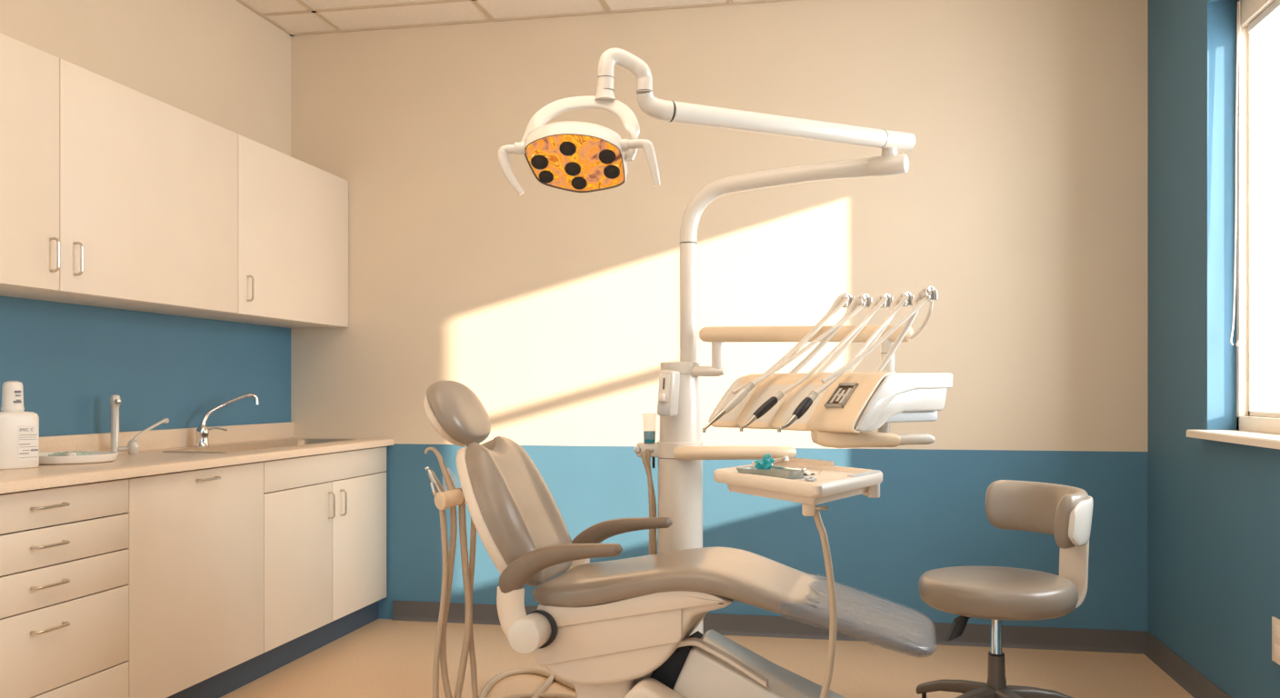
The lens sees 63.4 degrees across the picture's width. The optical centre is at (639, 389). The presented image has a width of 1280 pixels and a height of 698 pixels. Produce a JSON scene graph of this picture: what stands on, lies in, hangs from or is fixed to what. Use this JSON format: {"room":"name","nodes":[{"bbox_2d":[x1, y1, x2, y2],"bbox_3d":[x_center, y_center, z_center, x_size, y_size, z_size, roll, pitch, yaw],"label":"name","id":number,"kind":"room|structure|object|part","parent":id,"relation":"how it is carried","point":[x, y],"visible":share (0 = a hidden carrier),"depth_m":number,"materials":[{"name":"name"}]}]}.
{"room":"dental clinic","nodes":[
{"label":"dental clinic","id":0,"kind":"room"},
{"bbox_2d":[0,0,290,437],"bbox_3d":[-2.464,-0.397,2.649,0.100,3.193,5.871,0,0,11],"label":"wall","id":1,"kind":"structure","parent":0,"point":[220,63],"depth_m":4.45,"materials":[{"name":"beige paint"}]},
{"bbox_2d":[0,32,238,314],"bbox_3d":[-2.070,-0.714,3.463,0.364,0.773,2.071,0,0,11],"label":"upper cabinet","id":2,"kind":"object","parent":1,"relation":"attached to","point":[114,195],"visible":1,"depth_m":3.67,"materials":[{"name":"beige laminate"}]},
{"bbox_3d":[-2.030,-0.714,2.927,0.018,0.771,1.032,0,0,11],"label":"door","id":3,"kind":"part","parent":2,"relation":"part of","materials":[{"name":"beige laminate"}]},
{"bbox_3d":[-1.915,-0.442,3.392,0.033,0.115,0.009,0,0,11],"label":"handle","id":4,"kind":"part","parent":2,"relation":"part of","materials":[{"name":"silver metal"}]},
{"bbox_3d":[-1.895,-0.442,3.497,0.033,0.115,0.009,0,0,11],"label":"handle","id":5,"kind":"part","parent":2,"relation":"part of","materials":[{"name":"silver metal"}]},
{"bbox_3d":[-1.834,-0.714,3.945,0.018,0.771,1.032,0,0,11],"label":"door","id":6,"kind":"part","parent":2,"relation":"part of","materials":[{"name":"beige laminate"}]},
{"bbox_2d":[39,421,294,452],"bbox_3d":[-2.107,0.213,4.180,0.019,0.083,2.728,0,0,11],"label":"backsplash","id":7,"kind":"structure","parent":1,"relation":"attached to","point":[181,437],"depth_m":4.48,"materials":[{"name":"beige laminate"}]},
{"bbox_2d":[171,134,348,328],"bbox_3d":[-1.777,-0.714,4.984,0.364,0.773,1.024,0,0,11],"label":"upper cabinet","id":8,"kind":"object","parent":1,"relation":"attached to","point":[293,213],"visible":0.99,"depth_m":4.89,"materials":[{"name":"beige laminate"}]},
{"bbox_3d":[-1.698,-0.442,4.517,0.033,0.115,0.009,0,0,11],"label":"handle","id":9,"kind":"part","parent":8,"relation":"part of","materials":[{"name":"silver metal"}]},
{"bbox_3d":[-1.639,-0.714,4.955,0.018,0.771,1.018,0,0,11],"label":"door","id":10,"kind":"part","parent":8,"relation":"part of","materials":[{"name":"beige laminate"}]},
{"bbox_2d":[235,0,799,36],"bbox_3d":[-0.328,-1.929,2.238,4.249,0.088,5.871,0,0,11],"label":"ceiling","id":11,"kind":"structure","parent":0,"point":[295,17],"depth_m":5.16,"materials":[{"name":"tile"}]},
{"bbox_2d":[220,619,1194,697],"bbox_3d":[-0.284,1.250,2.280,4.519,0.100,5.971,0,0,11],"label":"floor","id":12,"kind":"structure","parent":0,"point":[382,658],"depth_m":4.49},
{"bbox_2d":[0,479,128,697],"bbox_3d":[-2.019,0.746,3.150,0.582,0.909,0.700,0,0,11],"label":"base cabinet","id":13,"kind":"object","parent":12,"relation":"on","point":[64,555],"visible":1,"depth_m":3.15,"materials":[{"name":"beige laminate"}]},
{"bbox_3d":[-1.752,0.710,3.086,0.033,0.009,0.135,0,0,11],"label":"handle","id":14,"kind":"part","parent":13,"relation":"part of","materials":[{"name":"silver metal"}]},
{"bbox_3d":[-1.752,0.580,3.086,0.033,0.009,0.135,0,0,11],"label":"handle","id":15,"kind":"part","parent":13,"relation":"part of","materials":[{"name":"silver metal"}]},
{"bbox_3d":[-1.752,0.462,3.086,0.033,0.009,0.135,0,0,11],"label":"handle","id":16,"kind":"part","parent":13,"relation":"part of","materials":[{"name":"silver metal"}]},
{"bbox_3d":[-1.752,0.347,3.086,0.033,0.009,0.135,0,0,11],"label":"handle","id":17,"kind":"part","parent":13,"relation":"part of","materials":[{"name":"silver metal"}]},
{"bbox_3d":[-1.775,0.775,3.103,0.019,0.250,0.696,0,0,11],"label":"drawer","id":18,"kind":"part","parent":13,"relation":"part of","materials":[{"name":"beige laminate"}]},
{"bbox_3d":[-1.775,0.588,3.103,0.019,0.116,0.696,0,0,11],"label":"drawer","id":19,"kind":"part","parent":13,"relation":"part of","materials":[{"name":"beige laminate"}]},
{"bbox_3d":[-1.775,0.469,3.103,0.019,0.114,0.696,0,0,11],"label":"drawer","id":20,"kind":"part","parent":13,"relation":"part of","materials":[{"name":"beige laminate"}]},
{"bbox_3d":[-1.775,0.352,3.103,0.019,0.111,0.696,0,0,11],"label":"drawer","id":21,"kind":"part","parent":13,"relation":"part of","materials":[{"name":"beige laminate"}]},
{"bbox_3d":[-1.775,0.993,3.103,0.019,0.178,0.696,0,0,11],"label":"drawer","id":22,"kind":"part","parent":13,"relation":"part of","materials":[{"name":"beige laminate"}]},
{"bbox_2d":[123,461,263,697],"bbox_3d":[-1.875,0.746,3.899,0.582,0.909,0.824,0,0,11],"label":"base cabinet","id":23,"kind":"object","parent":12,"relation":"on","point":[195,548],"visible":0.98,"depth_m":3.81,"materials":[{"name":"beige laminate"}]},
{"bbox_3d":[-1.603,0.332,3.860,0.033,0.009,0.125,0,0,11],"label":"handle","id":24,"kind":"part","parent":23,"relation":"part of","materials":[{"name":"silver metal"}]},
{"bbox_2d":[252,446,386,680],"bbox_3d":[-1.685,0.746,4.885,0.582,0.909,1.185,0,0,11],"label":"base cabinet","id":25,"kind":"object","parent":12,"relation":"on","point":[325,515],"visible":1,"depth_m":4.72,"materials":[{"name":"beige laminate"}]},
{"bbox_2d":[0,421,393,493],"bbox_3d":[-1.830,0.231,4.126,0.584,0.117,2.728,0,0,11],"label":"countertop","id":26,"kind":"structure","parent":25,"relation":"on","point":[151,459],"depth_m":4.04,"materials":[{"name":"beige laminate"}]},
{"bbox_2d":[0,380,39,469],"bbox_3d":[-2.024,0.114,3.343,0.088,0.283,0.140,0,0,32],"label":"soap bottle","id":27,"kind":"object","parent":26,"relation":"on","point":[19,429],"visible":1,"depth_m":3.32,"materials":[{"name":"white plastic"}]},
{"bbox_2d":[13,390,21,402],"bbox_3d":[-2.000,0.022,3.327,0.007,0.039,0.022,0,0,31],"label":"print","id":28,"kind":"object","parent":27,"relation":"on","point":[17,395],"depth_m":3.33},
{"bbox_2d":[38,450,118,465],"bbox_3d":[-2.003,0.240,3.639,0.304,0.030,0.304,0,0,11],"label":"round dish","id":29,"kind":"object","parent":26,"relation":"on","point":[99,456],"visible":0.73,"depth_m":3.54,"materials":[{"name":"white ceramic"}]},
{"bbox_2d":[48,450,93,456],"bbox_3d":[-2.036,0.234,3.704,0.101,0.028,0.106,0,0,11],"label":"pad","id":30,"kind":"object","parent":29,"relation":"in","point":[80,453],"depth_m":3.67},
{"bbox_3d":[-2.009,0.234,3.661,0.032,0.024,0.032,0,0,11],"label":"small cap","id":31,"kind":"part","parent":30,"relation":"part of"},
{"bbox_2d":[109,394,169,454],"bbox_3d":[-1.984,0.137,4.140,0.082,0.236,0.252,0,0,33],"label":"tap","id":32,"kind":"object","parent":26,"relation":"on","point":[133,447],"visible":0.93,"depth_m":4.06,"materials":[{"name":"silver metal"}]},
{"bbox_3d":[-1.974,0.163,4.171,0.024,0.092,0.194,0,0,19],"label":"lever spout","id":33,"kind":"part","parent":32,"relation":"part of","materials":[{"name":"silver metal"}]},
{"bbox_2d":[194,393,259,447],"bbox_3d":[-1.878,0.136,4.718,0.062,0.238,0.316,0,0,34],"label":"faucet","id":34,"kind":"object","parent":26,"relation":"on","point":[202,432],"visible":1,"depth_m":4.62,"materials":[{"name":"silver metal"}]},
{"bbox_3d":[-1.907,0.179,4.655,0.100,0.020,0.020,0,0,-44],"label":"lever","id":35,"kind":"part","parent":34,"relation":"part of","materials":[{"name":"silver metal"}]},
{"bbox_3d":[-1.872,0.093,4.725,0.027,0.151,0.298,0,0,34],"label":"spout","id":36,"kind":"part","parent":34,"relation":"part of","materials":[{"name":"silver metal"}]},
{"bbox_2d":[162,439,356,452],"bbox_3d":[-1.693,0.319,4.735,0.339,0.135,1.124,0,0,11],"label":"sink","id":37,"kind":"object","parent":26,"relation":"in","point":[291,443],"visible":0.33,"depth_m":4.83,"materials":[{"name":"silver metal"}]},
{"bbox_3d":[-1.498,0.756,4.544,0.019,0.652,0.582,0,0,11],"label":"door","id":38,"kind":"part","parent":25,"relation":"part of","materials":[{"name":"beige laminate"}]},
{"bbox_3d":[-1.424,0.535,4.788,0.033,0.125,0.009,0,0,11],"label":"handle","id":39,"kind":"part","parent":25,"relation":"part of","materials":[{"name":"silver metal"}]},
{"bbox_3d":[-1.402,0.535,4.902,0.033,0.125,0.009,0,0,11],"label":"handle","id":40,"kind":"part","parent":25,"relation":"part of","materials":[{"name":"silver metal"}]},
{"bbox_3d":[-1.387,0.756,5.120,0.019,0.652,0.583,0,0,11],"label":"door","id":41,"kind":"part","parent":25,"relation":"part of","materials":[{"name":"beige laminate"}]},
{"bbox_2d":[479,668,575,697],"bbox_3d":[-0.516,1.188,4.086,0.521,0.026,0.498,0,0,-33],"label":"hose","id":42,"kind":"object","parent":12,"relation":"on","point":[517,671],"visible":0.8,"depth_m":4.28,"materials":[{"name":"beige rubber"}]},
{"bbox_2d":[499,692,576,697],"bbox_3d":[-0.379,1.188,3.975,0.424,0.020,0.113,0,0,-5],"label":"hose","id":43,"kind":"object","parent":12,"relation":"on","point":[541,695],"visible":0.93,"depth_m":4.01,"materials":[{"name":"beige plastic"}]},
{"bbox_2d":[530,673,553,697],"bbox_3d":[-0.314,1.188,4.070,0.201,0.024,0.576,0,0,11],"label":"hose","id":44,"kind":"object","parent":12,"relation":"on","point":[550,679],"visible":0.45,"depth_m":4.12,"materials":[{"name":"beige plastic"}]},
{"bbox_2d":[634,361,703,636],"bbox_3d":[0.128,0.549,3.799,0.300,1.302,0.260,0,0,11],"label":"support column","id":45,"kind":"structure","parent":12,"relation":"on","point":[679,482],"depth_m":3.73,"materials":[{"name":"white plastic"}]},
{"bbox_3d":[0.014,0.220,3.793,0.070,0.026,0.066,0,0,0],"label":"bracket knob","id":46,"kind":"part","parent":45,"relation":"part of","materials":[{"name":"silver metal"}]},
{"bbox_2d":[640,451,652,555],"bbox_3d":[0.062,0.756,3.851,0.063,1.068,0.263,0,0,29],"label":"hose","id":47,"kind":"object","parent":45,"relation":"hanging from","point":[643,456],"visible":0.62,"depth_m":3.75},
{"bbox_2d":[643,430,655,442],"bbox_3d":[0.035,0.140,3.780,0.055,0.108,0.055,0,0,11],"label":"liquid","id":48,"kind":"object","parent":45,"relation":"on","point":[649,436],"visible":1,"depth_m":3.76,"materials":[{"name":"teal liquid"}]},
{"bbox_2d":[645,449,656,554],"bbox_3d":[0.077,0.747,3.873,0.049,1.066,0.261,0,0,31],"label":"hose","id":49,"kind":"object","parent":45,"relation":"hanging from","point":[647,451],"visible":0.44,"depth_m":3.79,"materials":[{"name":"beige rubber"}]},
{"bbox_2d":[657,370,679,416],"bbox_3d":[0.096,0.012,3.672,0.070,0.165,0.080,0,0,35],"label":"dispenser","id":50,"kind":"object","parent":45,"relation":"attached to","point":[669,380],"visible":1,"depth_m":3.65,"materials":[{"name":"white plastic"}]},
{"bbox_3d":[0.078,0.028,3.648,0.025,0.029,0.020,0,0,35],"label":"lever","id":51,"kind":"part","parent":50,"relation":"part of","materials":[{"name":"white plastic"}]},
{"bbox_2d":[497,47,915,361],"bbox_3d":[0.275,-0.533,3.174,0.836,0.887,1.249,0,0,29],"label":"light","id":52,"kind":"object","parent":45,"relation":"attached to","point":[575,156],"visible":0.99,"depth_m":3.03,"materials":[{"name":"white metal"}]},
{"bbox_3d":[-0.353,-0.604,2.840,0.075,0.142,0.030,0,0,1],"label":"handle","id":53,"kind":"part","parent":52,"relation":"part of","materials":[{"name":"white plastic"}]},
{"bbox_2d":[594,85,615,99],"bbox_3d":[-0.100,-0.842,2.950,0.060,0.034,0.060,0,0,11],"label":"socket","id":54,"kind":"object","parent":52,"relation":"attached to","point":[603,92],"depth_m":2.93,"materials":[{"name":"white plastic"}]},
{"bbox_3d":[-0.002,-0.623,2.839,0.118,0.129,0.030,0,0,-1],"label":"handle","id":55,"kind":"part","parent":52,"relation":"part of","materials":[{"name":"white plastic"}]},
{"bbox_3d":[0.501,-0.829,3.284,0.961,0.085,0.079,0,0,-30],"label":"balance arm","id":56,"kind":"part","parent":52,"relation":"part of","materials":[{"name":"white metal"}]},
{"bbox_2d":[673,445,882,516],"bbox_3d":[0.394,0.249,3.056,0.440,0.099,1.379,0,0,-5],"label":"tray table","id":57,"kind":"object","parent":45,"relation":"attached to","point":[835,483],"visible":0.9,"depth_m":2.68,"materials":[{"name":"plastic"}]},
{"bbox_3d":[0.339,0.225,3.693,0.438,0.052,0.077,0,0,-2],"label":"arm","id":58,"kind":"part","parent":57,"relation":"part of","materials":[{"name":"beige plastic"}]},
{"bbox_2d":[736,466,804,479],"bbox_3d":[0.336,0.214,2.660,0.170,0.022,0.090,0,0,37],"label":"dish","id":59,"kind":"object","parent":57,"relation":"on","point":[773,472],"visible":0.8,"depth_m":2.62,"materials":[{"name":"silver metal"}]},
{"bbox_2d":[754,453,774,469],"bbox_3d":[0.319,0.188,2.661,0.054,0.048,0.053,0,0,11],"label":"wrapper","id":60,"kind":"object","parent":59,"relation":"in","point":[766,463],"visible":0.91,"depth_m":2.64,"materials":[{"name":"teal plastic"}]},
{"bbox_2d":[771,465,806,472],"bbox_3d":[0.377,0.203,2.655,0.105,0.015,0.012,0,0,37],"label":"instrument","id":61,"kind":"object","parent":59,"relation":"in","point":[774,466],"visible":0.79,"depth_m":2.65,"materials":[{"name":"silver metal"}]},
{"bbox_2d":[713,457,882,504],"bbox_3d":[0.420,0.243,2.760,0.444,0.080,0.782,0,0,11],"label":"tray","id":62,"kind":"object","parent":57,"relation":"on","point":[835,483],"depth_m":2.61,"materials":[{"name":"plastic"}]},
{"bbox_2d":[798,475,819,480],"bbox_3d":[0.418,0.219,2.560,0.036,0.012,0.050,0,0,37],"label":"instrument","id":63,"kind":"object","parent":57,"relation":"on","point":[804,476],"visible":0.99,"depth_m":2.55,"materials":[{"name":"silver metal"}]},
{"bbox_2d":[796,467,822,475],"bbox_3d":[0.405,0.219,2.780,0.130,0.016,0.120,0,0,37],"label":"paper napkin","id":64,"kind":"object","parent":57,"relation":"on","point":[808,473],"visible":0.19,"depth_m":2.77,"materials":[{"name":"white paper"}]},
{"bbox_2d":[813,509,837,697],"bbox_3d":[0.285,0.740,2.555,0.419,0.921,0.048,0,0,34],"label":"cable","id":65,"kind":"object","parent":57,"relation":"hanging from","point":[833,620],"visible":1,"depth_m":2.44,"materials":[{"name":"beige rubber"}]},
{"bbox_2d":[691,285,952,448],"bbox_3d":[0.492,-0.076,3.373,0.498,0.489,1.106,0,0,-37],"label":"dental instrument unit","id":66,"kind":"object","parent":45,"relation":"attached to","point":[845,414],"visible":0.9,"depth_m":3.07,"materials":[{"name":"white plastic"}]},
{"bbox_3d":[0.223,-0.067,3.747,0.178,0.039,0.060,0,0,28],"label":"link arm","id":67,"kind":"part","parent":66,"relation":"part of","materials":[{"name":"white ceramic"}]},
{"bbox_3d":[0.281,-0.121,3.720,0.047,0.128,0.047,0,0,11],"label":"link post","id":68,"kind":"part","parent":66,"relation":"part of","materials":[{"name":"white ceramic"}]},
{"bbox_2d":[702,297,849,432],"bbox_3d":[0.436,-0.088,3.271,0.566,0.435,0.041,0,0,-31],"label":"dental handpiece","id":69,"kind":"object","parent":66,"relation":"attached to","point":[744,392],"visible":1,"depth_m":3.22,"materials":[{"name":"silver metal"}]},
{"bbox_2d":[731,299,867,394],"bbox_3d":[0.505,-0.139,3.273,0.452,0.308,0.022,0,0,-12],"label":"hose","id":70,"kind":"object","parent":66,"relation":"hanging from","point":[860,307],"visible":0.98,"depth_m":3.28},
{"bbox_3d":[0.470,0.034,3.141,0.196,0.172,0.628,0,0,-35],"label":"panel","id":71,"kind":"part","parent":66,"relation":"part of","materials":[{"name":"beige plastic"}]},
{"bbox_3d":[0.540,-0.174,3.408,0.300,0.292,0.021,0,0,-6],"label":"whip arm","id":72,"kind":"part","parent":66,"relation":"part of"},
{"bbox_3d":[0.539,-0.189,3.505,0.798,0.077,0.061,0,0,37],"label":"swing arm","id":73,"kind":"part","parent":66,"relation":"part of","materials":[{"name":"beige plastic"}]},
{"bbox_2d":[739,296,888,431],"bbox_3d":[0.525,-0.084,3.136,0.530,0.413,0.043,0,0,-24],"label":"dental handpiece","id":74,"kind":"object","parent":66,"relation":"attached to","point":[773,401],"visible":1,"depth_m":3.11,"materials":[{"name":"white plastic"}]},
{"bbox_3d":[0.594,-0.170,3.316,0.268,0.283,0.023,0,0,-8],"label":"whip arm","id":75,"kind":"part","parent":66,"relation":"part of"},
{"bbox_2d":[777,295,909,432],"bbox_3d":[0.590,-0.085,3.007,0.538,0.405,0.044,0,0,-36],"label":"dental handpiece","id":76,"kind":"object","parent":66,"relation":"attached to","point":[806,403],"visible":0.95,"depth_m":2.95,"materials":[{"name":"white plastic"}]},
{"bbox_3d":[0.652,-0.167,3.230,0.248,0.276,0.026,0,0,-12],"label":"whip arm","id":77,"kind":"part","parent":66,"relation":"part of"},
{"bbox_3d":[0.709,-0.166,3.145,0.228,0.274,0.029,0,0,-17],"label":"whip arm","id":78,"kind":"part","parent":66,"relation":"part of"},
{"bbox_2d":[820,291,931,383],"bbox_3d":[0.681,-0.154,2.978,0.380,0.274,0.023,0,0,-23],"label":"hose","id":79,"kind":"object","parent":66,"relation":"hanging from","point":[925,300],"visible":1,"depth_m":2.98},
{"bbox_3d":[0.720,0.110,3.060,0.036,0.060,0.036,0,0,11],"label":"sled post","id":80,"kind":"part","parent":66,"relation":"part of","materials":[{"name":"white plastic"}]},
{"bbox_3d":[0.792,-0.105,3.310,0.043,0.131,0.043,0,0,11],"label":"post","id":81,"kind":"part","parent":66,"relation":"part of","materials":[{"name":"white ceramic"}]},
{"bbox_3d":[0.764,-0.169,3.042,0.193,0.279,0.027,0,0,-15],"label":"whip arm","id":82,"kind":"part","parent":66,"relation":"part of"},
{"bbox_3d":[0.763,0.034,2.973,0.428,0.167,0.012,0,0,-37],"label":"trim","id":83,"kind":"part","parent":66,"relation":"part of","materials":[{"name":"white plastic"}]},
{"bbox_3d":[0.685,0.079,3.171,0.260,0.032,0.347,0,0,-37],"label":"under plate","id":84,"kind":"part","parent":66,"relation":"part of","materials":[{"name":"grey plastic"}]},
{"bbox_3d":[0.781,0.143,2.970,0.112,0.033,0.090,0,0,0],"label":"pull handle","id":85,"kind":"part","parent":66,"relation":"part of","materials":[{"name":"white plastic"}]},
{"bbox_2d":[907,301,933,339],"bbox_3d":[0.848,-0.209,3.142,0.015,0.103,0.196,0,0,-5],"label":"hose","id":86,"kind":"object","parent":66,"relation":"hanging from","point":[931,304],"visible":1,"depth_m":3.09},
{"bbox_2d":[423,380,936,697],"bbox_3d":[0.103,0.585,3.235,1.633,1.230,0.724,0,0,15],"label":"dental chair","id":87,"kind":"object","parent":12,"relation":"on","point":[621,628],"depth_m":3.07,"materials":[{"name":"grey leather"}]},
{"bbox_2d":[434,487,466,509],"bbox_3d":[-0.542,0.348,3.370,0.267,0.087,0.074,0,0,-39],"label":"holder","id":88,"kind":"object","parent":87,"relation":"attached to","point":[450,498],"visible":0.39,"depth_m":3.29,"materials":[{"name":"beige plastic"}]},
{"bbox_2d":[424,466,448,697],"bbox_3d":[-0.633,0.713,3.313,0.103,0.934,0.042,0,0,-22],"label":"syringe","id":89,"kind":"object","parent":88,"relation":"in","point":[436,487],"visible":0.98,"depth_m":3.30,"materials":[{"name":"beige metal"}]},
{"bbox_3d":[-0.655,0.316,3.290,0.022,0.043,0.012,0,0,0],"label":"syringe lever","id":90,"kind":"part","parent":89,"relation":"part of","materials":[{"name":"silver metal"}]},
{"bbox_2d":[424,447,457,697],"bbox_3d":[-0.582,0.698,3.350,0.221,1.028,0.048,0,0,-21],"label":"saliva ejector","id":91,"kind":"object","parent":88,"relation":"in","point":[448,480],"visible":0.95,"depth_m":3.33,"materials":[{"name":"beige plastic"}]},
{"bbox_2d":[453,503,472,697],"bbox_3d":[-0.575,0.760,3.360,0.060,0.794,0.023,0,0,0],"label":"hose","id":92,"kind":"object","parent":88,"relation":"hanging from","point":[461,507],"visible":0.99,"depth_m":3.35,"materials":[{"name":"beige rubber"}]},
{"bbox_2d":[469,518,479,697],"bbox_3d":[-0.516,0.761,3.390,0.102,0.813,0.019,0,0,0],"label":"hose","id":93,"kind":"object","parent":88,"relation":"hanging from","point":[473,534],"visible":0.7,"depth_m":3.38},
{"bbox_2d":[426,380,490,445],"bbox_3d":[-0.596,0.076,3.421,0.153,0.212,0.316,0,0,15],"label":"cushion","id":94,"kind":"object","parent":87,"relation":"on","point":[454,410],"depth_m":3.32,"materials":[{"name":"grey leather"}]},
{"bbox_2d":[464,436,572,586],"bbox_3d":[-0.381,0.381,3.364,0.259,0.452,0.516,0,0,15],"label":"backrest cushion","id":95,"kind":"object","parent":87,"relation":"on","point":[513,511],"depth_m":3.19,"materials":[{"name":"grey leather"}]},
{"bbox_3d":[-0.232,0.524,2.998,0.370,0.167,0.072,0,0,15],"label":"armrest","id":96,"kind":"part","parent":87,"relation":"part of","materials":[{"name":"brown leather"}]},
{"bbox_3d":[-0.070,0.524,3.607,0.370,0.167,0.072,0,0,15],"label":"armrest","id":97,"kind":"part","parent":87,"relation":"part of","materials":[{"name":"brown leather"}]},
{"bbox_2d":[532,546,934,655],"bbox_3d":[0.293,0.626,3.185,1.173,0.220,0.520,0,0,15],"label":"seat cushion","id":98,"kind":"object","parent":87,"relation":"on","point":[655,601],"depth_m":3.03,"materials":[{"name":"grey leather"}]},
{"bbox_3d":[0.429,0.978,3.136,0.740,0.420,0.285,0,0,15],"label":"lift arm","id":99,"kind":"part","parent":87,"relation":"part of","materials":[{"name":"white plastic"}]},
{"bbox_3d":[0.659,0.664,3.099,0.452,0.156,0.529,0,0,11],"label":"plastic foot cover","id":100,"kind":"part","parent":87,"relation":"part of","materials":[{"name":"plastic"}]},
{"bbox_2d":[916,480,1093,697],"bbox_3d":[1.258,0.766,3.584,0.586,0.867,0.571,0,0,11],"label":"stool","id":101,"kind":"object","parent":12,"relation":"on","point":[996,594],"visible":1,"depth_m":3.54,"materials":[{"name":"grey leather"}]},
{"bbox_3d":[1.121,1.065,3.673,0.290,0.081,0.068,0,0,40],"label":"leg","id":102,"kind":"part","parent":101,"relation":"part of","materials":[{"name":"black plastic"}]},
{"bbox_3d":[1.097,0.803,3.530,0.122,0.102,0.048,0,0,-16],"label":"height lever","id":103,"kind":"part","parent":101,"relation":"part of","materials":[{"name":"black plastic"}]},
{"bbox_3d":[1.109,1.065,3.503,0.290,0.081,0.068,0,0,-32],"label":"leg","id":104,"kind":"part","parent":101,"relation":"part of","materials":[{"name":"black plastic"}]},
{"bbox_3d":[1.232,0.697,3.580,0.522,0.110,0.522,0,0,11],"label":"seat","id":105,"kind":"part","parent":101,"relation":"part of","materials":[{"name":"leather"}]},
{"bbox_3d":[1.267,1.065,3.439,0.068,0.081,0.290,0,0,-14],"label":"leg","id":106,"kind":"part","parent":101,"relation":"part of","materials":[{"name":"black plastic"}]},
{"bbox_3d":[1.421,0.427,3.617,0.214,0.189,0.503,0,0,-12],"label":"backrest","id":107,"kind":"part","parent":101,"relation":"part of","materials":[{"name":"leather"}]},
{"bbox_3d":[1.376,1.065,3.570,0.290,0.081,0.068,0,0,4],"label":"leg","id":108,"kind":"part","parent":101,"relation":"part of","materials":[{"name":"black plastic"}]},
{"bbox_2d":[290,0,1147,631],"bbox_3d":[0.271,-0.397,5.163,4.519,3.193,0.100,0,0,11],"label":"wall","id":109,"kind":"structure","parent":0,"point":[1021,199],"depth_m":5.04,"materials":[{"name":"beige paint"}]},
{"bbox_2d":[392,600,1146,654],"bbox_3d":[0.510,1.151,5.055,3.660,0.099,0.022,0,0,11],"label":"baseboard","id":110,"kind":"structure","parent":109,"relation":"attached to","point":[1024,637],"depth_m":4.95,"materials":[{"name":"grey rubber"}]},
{"bbox_2d":[1147,0,1279,697],"bbox_3d":[1.839,-0.397,1.821,0.166,3.193,5.871,0,0,11],"label":"wall","id":111,"kind":"structure","parent":0,"point":[1214,506],"depth_m":4.06,"materials":[{"name":"teal paint"}]},
{"bbox_2d":[1143,631,1231,697],"bbox_3d":[1.747,1.151,1.836,0.022,0.099,5.867,0,0,11],"label":"baseboard","id":112,"kind":"structure","parent":111,"relation":"attached to","point":[1184,674],"depth_m":4.23,"materials":[{"name":"grey rubber"}]},
{"bbox_2d":[1186,0,1279,449],"bbox_3d":[2.086,-0.647,3.295,0.221,1.658,1.400,0,0,11],"label":"window","id":113,"kind":"structure","parent":111,"relation":"in","point":[1254,427],"depth_m":3.89,"materials":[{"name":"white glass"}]},
{"bbox_3d":[2.068,0.168,3.298,0.185,0.028,1.400,0,0,11],"label":"sill","id":114,"kind":"part","parent":113,"relation":"part of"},
{"bbox_2d":[1230,0,1244,348],"bbox_3d":[2.230,-0.807,3.877,0.046,1.305,0.059,0,0,11],"label":"blind cord","id":115,"kind":"object","parent":113,"relation":"hanging from","point":[1239,344],"visible":1,"depth_m":3.88,"materials":[{"name":"white plastic"}]},
{"bbox_3d":[2.170,-0.659,3.293,0.054,1.633,1.298,0,0,11],"label":"frame","id":116,"kind":"part","parent":113,"relation":"part of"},
{"bbox_2d":[1247,0,1279,33],"bbox_3d":[2.178,-1.351,3.290,0.033,0.031,1.205,0,0,11],"label":"roller blind","id":117,"kind":"object","parent":113,"relation":"attached to","point":[1274,9],"visible":1,"depth_m":3.73,"materials":[{"name":"white fabric"}]},
{"bbox_3d":[2.184,-0.633,3.295,0.028,1.467,1.237,0,0,11],"label":"sash","id":118,"kind":"part","parent":113,"relation":"part of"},
{"bbox_2d":[1271,616,1279,665],"bbox_3d":[2.035,0.803,3.303,0.010,0.143,0.087,0,0,11],"label":"wall outlet","id":119,"kind":"object","parent":111,"relation":"attached to","point":[1275,622],"visible":1,"depth_m":3.31,"materials":[{"name":"plastic"}]},
{"bbox_2d":[1274,624,1279,639],"bbox_3d":[2.031,0.772,3.303,0.003,0.040,0.038,0,0,11],"label":"socket","id":120,"kind":"object","parent":119,"relation":"attached to","point":[1276,626],"depth_m":3.30,"materials":[{"name":"plastic"}]},
{"bbox_2d":[1274,643,1279,659],"bbox_3d":[2.031,0.835,3.303,0.003,0.040,0.038,0,0,11],"label":"socket","id":121,"kind":"object","parent":119,"relation":"attached to","point":[1276,645],"depth_m":3.30,"materials":[{"name":"plastic"}]}
]}

